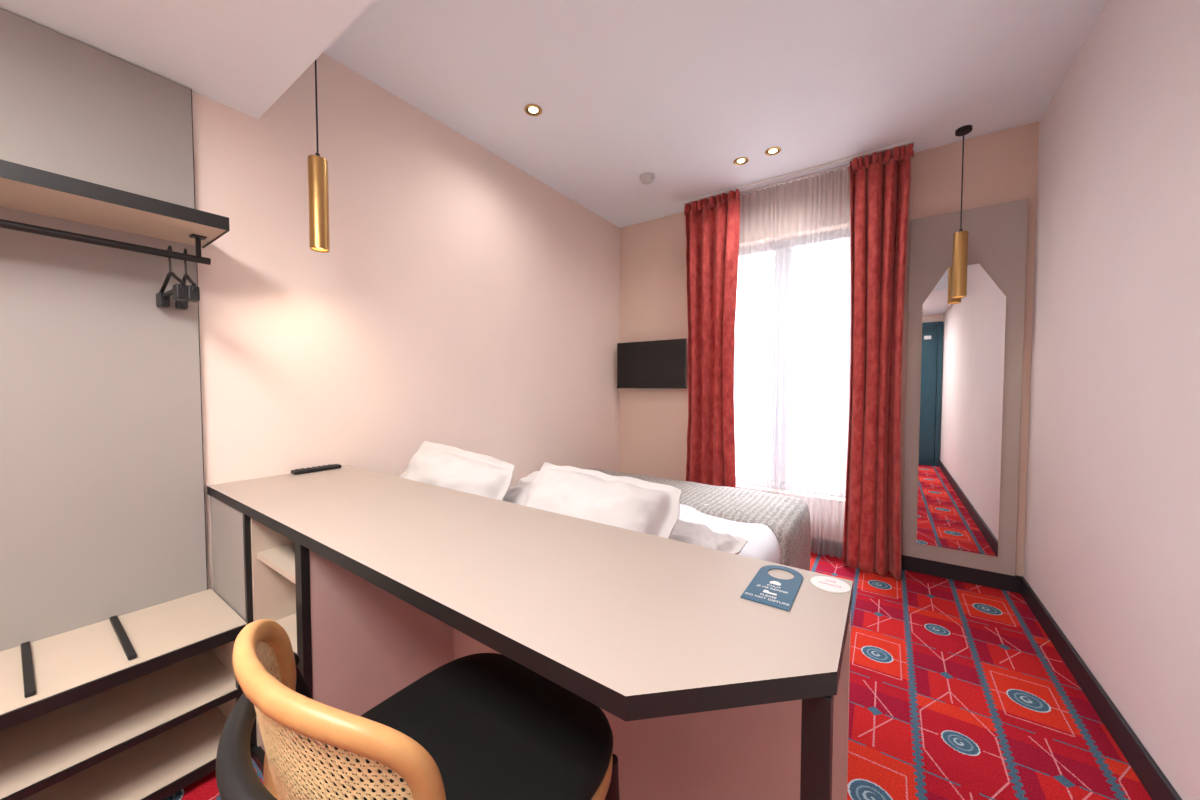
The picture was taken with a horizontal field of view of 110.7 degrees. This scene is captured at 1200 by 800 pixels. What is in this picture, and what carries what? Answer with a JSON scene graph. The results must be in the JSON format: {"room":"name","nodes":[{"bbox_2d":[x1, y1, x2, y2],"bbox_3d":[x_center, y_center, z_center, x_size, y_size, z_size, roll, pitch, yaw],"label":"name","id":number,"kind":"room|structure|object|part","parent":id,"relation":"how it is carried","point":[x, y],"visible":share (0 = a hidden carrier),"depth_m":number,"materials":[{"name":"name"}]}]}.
{"room":"hotel room","nodes":[
{"label":"hotel room","id":0,"kind":"room"},
{"bbox_2d":[0,0,372,118],"bbox_3d":[-0.790,-1.269,0.011,2.840,0.495,1.990,1,2,35],"label":"ceiling","id":1,"kind":"structure","parent":0,"point":[242,56],"depth_m":1.20,"materials":[{"name":"paint"}]},
{"bbox_2d":[307,60,329,252],"bbox_3d":[-1.069,-1.020,1.568,0.072,0.897,0.072,1,2,35],"label":"pendant lamp","id":2,"kind":"object","parent":1,"relation":"hanging from","point":[318,194],"visible":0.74,"depth_m":1.55,"materials":[{"name":"gold metal"}]},
{"bbox_3d":[-1.069,-1.179,1.562,0.006,0.539,0.006,1,2,35],"label":"cord","id":3,"kind":"part","parent":2,"relation":"part of","materials":[{"name":"black metal"}]},
{"bbox_2d":[524,104,541,115],"bbox_3d":[-0.342,-1.484,2.128,0.090,0.006,0.090,1,2,35],"label":"recessed light","id":4,"kind":"object","parent":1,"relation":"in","point":[530,109],"visible":1,"depth_m":2.12,"materials":[{"name":"gold metal"}]},
{"bbox_2d":[734,157,748,164],"bbox_3d":[0.887,-1.501,2.609,0.090,0.006,0.090,1,2,35],"label":"recessed light","id":5,"kind":"object","parent":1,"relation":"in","point":[741,160],"visible":1,"depth_m":2.60,"materials":[{"name":"gold metal"}]},
{"bbox_2d":[765,147,780,155],"bbox_3d":[1.042,-1.497,2.499,0.090,0.006,0.090,1,2,35],"label":"recessed light","id":6,"kind":"object","parent":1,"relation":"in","point":[771,151],"visible":1,"depth_m":2.50,"materials":[{"name":"gold metal"}]},
{"bbox_2d":[192,53,619,589],"bbox_3d":[-1.102,-0.200,2.004,0.100,2.565,4.850,1,2,35],"label":"wall","id":7,"kind":"structure","parent":0,"point":[460,299],"depth_m":2.01,"materials":[{"name":"paint"}]},
{"bbox_2d":[164,551,1151,799],"bbox_3d":[0.025,1.158,1.270,2.840,0.100,4.850,1,2,35],"label":"floor","id":8,"kind":"structure","parent":0,"point":[958,691],"depth_m":1.49,"materials":[{"name":"carpet"}]},
{"bbox_2d":[0,8,246,799],"bbox_3d":[-1.712,0.044,0.681,0.412,2.167,1.669,1,2,35],"label":"wardrobe","id":9,"kind":"object","parent":8,"relation":"on","point":[118,681],"visible":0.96,"depth_m":1.22,"materials":[{"name":"laminate"}]},
{"bbox_3d":[-1.878,0.040,0.785,0.020,2.167,1.650,1,2,35],"label":"panel","id":10,"kind":"part","parent":9,"relation":"part of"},
{"bbox_3d":[-1.758,-0.433,0.689,0.022,0.022,1.655,1,2,35],"label":"rail","id":11,"kind":"part","parent":9,"relation":"part of","materials":[{"name":"black metal"}]},
{"bbox_2d":[0,177,225,246],"bbox_3d":[-1.748,-0.527,0.685,0.286,0.037,1.665,1,2,35],"label":"shelf","id":12,"kind":"object","parent":9,"relation":"attached to","point":[70,201],"depth_m":1.16,"materials":[{"name":"laminate"}]},
{"bbox_2d":[156,245,187,307],"bbox_3d":[-1.340,-0.391,1.295,0.264,0.179,0.026,1,2,34],"label":"clothes hanger","id":13,"kind":"object","parent":9,"relation":"hanging from","point":[179,291],"visible":0.99,"depth_m":1.29,"materials":[{"name":"black metal"}]},
{"bbox_2d":[175,249,199,309],"bbox_3d":[-1.320,-0.392,1.324,0.264,0.179,0.026,2,2,38],"label":"clothes hanger","id":14,"kind":"object","parent":9,"relation":"hanging from","point":[193,290],"visible":0.76,"depth_m":1.27,"materials":[{"name":"black metal"}]},
{"bbox_2d":[216,619,618,799],"bbox_3d":[-0.267,0.723,0.718,0.524,0.810,0.573,1,2,35],"label":"cane-back chair","id":15,"kind":"object","parent":8,"relation":"on","point":[480,726],"visible":1,"depth_m":0.68,"materials":[{"name":"wood"}]},
{"bbox_3d":[-0.545,0.792,0.719,0.057,0.671,0.107,1,2,35],"label":"leg","id":16,"kind":"part","parent":15,"relation":"part of","materials":[{"name":"black wood"}]},
{"bbox_3d":[-0.247,0.686,0.764,0.472,0.041,0.466,1,2,35],"label":"seat frame","id":17,"kind":"part","parent":15,"relation":"part of","materials":[{"name":"brown wood"}]},
{"bbox_3d":[0.029,0.908,0.811,0.046,0.431,0.028,-1,2,-22],"label":"leg","id":18,"kind":"part","parent":15,"relation":"part of","materials":[{"name":"black wood"}]},
{"bbox_2d":[207,465,852,799],"bbox_3d":[-0.476,0.716,1.133,1.954,0.793,0.480,1,2,35],"label":"desk","id":19,"kind":"object","parent":8,"relation":"on","point":[377,582],"visible":0.84,"depth_m":0.85,"materials":[{"name":"laminate"}]},
{"bbox_3d":[-1.236,0.723,1.398,0.365,0.761,0.020,1,2,35],"label":"blanking panel","id":20,"kind":"part","parent":19,"relation":"part of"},
{"bbox_3d":[-0.911,0.731,1.168,0.431,0.761,0.019,1,2,35],"label":"cabinet frame","id":21,"kind":"part","parent":19,"relation":"part of","materials":[{"name":"black metal"}]},
{"bbox_2d":[291,464,340,474],"bbox_3d":[-1.189,0.289,1.743,0.043,0.017,0.175,1,2,35],"label":"tv remote","id":22,"kind":"object","parent":19,"relation":"on","point":[333,466],"visible":1,"depth_m":1.73,"materials":[{"name":"black plastic"}]},
{"bbox_3d":[-0.020,0.734,1.082,1.143,0.761,0.025,1,2,35],"label":"panel","id":23,"kind":"part","parent":19,"relation":"part of","materials":[{"name":"laminate"}]},
{"bbox_2d":[740,565,802,610],"bbox_3d":[0.316,0.330,0.747,0.076,0.002,0.168,1,2,35],"label":"sign","id":24,"kind":"object","parent":19,"relation":"on","point":[764,588],"visible":1,"depth_m":0.73,"materials":[{"name":"blue paper"}]},
{"bbox_2d":[745,592,788,605],"bbox_3d":[0.278,0.332,0.692,0.070,0.001,0.006,1,2,35],"label":"print","id":25,"kind":"object","parent":24,"relation":"on","point":[761,597],"depth_m":0.69},
{"bbox_3d":[0.282,0.751,0.550,0.033,0.761,0.033,1,2,35],"label":"leg","id":26,"kind":"part","parent":19,"relation":"part of","materials":[{"name":"black metal"}]},
{"bbox_2d":[810,576,849,592],"bbox_3d":[0.413,0.331,0.745,0.063,0.002,0.060,1,2,35],"label":"card","id":27,"kind":"object","parent":19,"relation":"on","point":[829,584],"visible":1,"depth_m":0.74,"materials":[{"name":"white paper"}]},
{"bbox_2d":[587,469,810,570],"bbox_3d":[0.067,0.819,2.169,1.651,0.516,1.831,1,2,35],"label":"bed","id":28,"kind":"object","parent":8,"relation":"on","point":[776,528],"visible":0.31,"depth_m":2.11,"materials":[{"name":"grey fabric"}]},
{"bbox_2d":[399,441,515,500],"bbox_3d":[-0.656,0.394,1.772,0.693,0.375,0.267,2,2,39],"label":"pillow","id":29,"kind":"object","parent":28,"relation":"on","point":[438,464],"visible":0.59,"depth_m":1.68,"materials":[{"name":"fabric"}]},
{"bbox_2d":[502,471,538,504],"bbox_3d":[-0.155,0.439,1.691,0.652,0.250,0.387,1,2,32],"label":"pillow","id":30,"kind":"object","parent":28,"relation":"on","point":[516,494],"visible":0.16,"depth_m":1.73,"materials":[{"name":"fabric"}]},
{"bbox_2d":[522,462,681,538],"bbox_3d":[-0.047,0.418,1.388,0.603,0.333,0.302,1,2,31],"label":"pillow","id":31,"kind":"object","parent":28,"relation":"on","point":[630,503],"visible":0.51,"depth_m":1.31,"materials":[{"name":"fabric"}]},
{"bbox_2d":[669,519,747,553],"bbox_3d":[0.265,0.524,1.491,0.417,0.144,0.392,2,2,39],"label":"pillow","id":32,"kind":"object","parent":28,"relation":"on","point":[687,532],"visible":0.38,"depth_m":1.45,"materials":[{"name":"fabric"}]},
{"bbox_2d":[678,504,780,563],"bbox_3d":[0.048,0.749,2.161,1.614,0.378,1.792,1,2,35],"label":"duvet","id":33,"kind":"object","parent":28,"relation":"on","point":[758,524],"depth_m":1.98,"materials":[{"name":"fabric"}]},
{"bbox_2d":[323,0,1107,227],"bbox_3d":[0.591,-1.533,1.997,2.840,0.100,2.860,1,2,35],"label":"ceiling","id":34,"kind":"structure","parent":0,"point":[677,91],"depth_m":1.90,"materials":[{"name":"white paint"}]},
{"bbox_2d":[640,172,654,183],"bbox_3d":[0.318,-1.489,2.796,0.100,0.042,0.100,1,2,35],"label":"smoke detector","id":35,"kind":"object","parent":34,"relation":"attached to","point":[646,177],"visible":1,"depth_m":2.77,"materials":[{"name":"plastic"}]},
{"bbox_2d":[683,139,914,204],"bbox_3d":[1.250,-1.503,2.828,1.420,0.016,0.115,1,2,35],"label":"track","id":36,"kind":"object","parent":34,"relation":"attached to","point":[908,142],"visible":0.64,"depth_m":2.76,"materials":[{"name":"white plastic"}]},
{"bbox_2d":[684,189,739,487],"bbox_3d":[0.821,-0.234,3.112,0.434,2.536,0.129,1,2,35],"label":"curtain","id":37,"kind":"object","parent":36,"relation":"hanging from","point":[713,223],"visible":0.94,"depth_m":3.08,"materials":[{"name":"fabric"}]},
{"bbox_2d":[842,143,913,578],"bbox_3d":[1.676,-0.214,2.522,0.321,2.535,0.118,1,2,35],"label":"curtain","id":38,"kind":"object","parent":36,"relation":"hanging from","point":[879,192],"visible":1,"depth_m":2.50,"materials":[{"name":"fabric"}]},
{"bbox_2d":[951,125,971,297],"bbox_3d":[2.003,-1.033,2.301,0.072,0.920,0.072,1,2,35],"label":"pendant lamp","id":39,"kind":"object","parent":34,"relation":"hanging from","point":[960,239],"visible":1,"depth_m":2.29,"materials":[{"name":"gold metal"}]},
{"bbox_3d":[2.003,-1.200,2.296,0.006,0.547,0.006,1,2,35],"label":"cord","id":40,"kind":"part","parent":39,"relation":"part of","materials":[{"name":"black metal"}]},
{"bbox_2d":[619,121,1038,575],"bbox_3d":[1.334,-0.237,3.115,2.640,2.565,0.250,1,2,35],"label":"wall","id":41,"kind":"structure","parent":0,"point":[999,167],"depth_m":2.90,"materials":[{"name":"paint"}]},
{"bbox_2d":[617,339,686,388],"bbox_3d":[0.444,-0.296,3.506,0.644,0.395,0.117,1,2,35],"label":"wall tv","id":42,"kind":"object","parent":41,"relation":"attached to","point":[658,363],"depth_m":3.44,"materials":[{"name":"black plastic"}]},
{"bbox_2d":[736,228,850,496],"bbox_3d":[1.357,-0.254,3.086,0.950,1.840,0.090,1,2,35],"label":"frame","id":43,"kind":"object","parent":41,"relation":"attached to","point":[784,249],"visible":0.49,"depth_m":3.05,"materials":[{"name":"white plastic"}]},
{"bbox_2d":[811,537,1019,592],"bbox_3d":[1.253,1.000,3.052,2.626,0.095,0.014,1,2,35],"label":"baseboard","id":44,"kind":"structure","parent":41,"relation":"attached to","point":[1006,582],"depth_m":2.47,"materials":[{"name":"black wood"}]},
{"bbox_2d":[902,199,1027,575],"bbox_3d":[2.096,-0.059,2.415,0.508,2.059,0.041,1,2,35],"label":"wall mirror","id":45,"kind":"object","parent":41,"relation":"attached to","point":[964,365],"depth_m":2.39,"materials":[{"name":"mirror"}]},
{"bbox_2d":[1023,0,1199,799],"bbox_3d":[1.151,-0.148,0.445,0.100,2.565,4.850,1,2,35],"label":"wall","id":46,"kind":"structure","parent":0,"point":[1112,548],"depth_m":1.36,"materials":[{"name":"paint"}]},
{"bbox_2d":[1020,576,1181,799],"bbox_3d":[1.061,1.088,0.458,0.014,0.095,4.500,1,2,35],"label":"baseboard","id":47,"kind":"structure","parent":46,"relation":"attached to","point":[1144,766],"depth_m":1.40,"materials":[{"name":"black wood"}]}
]}

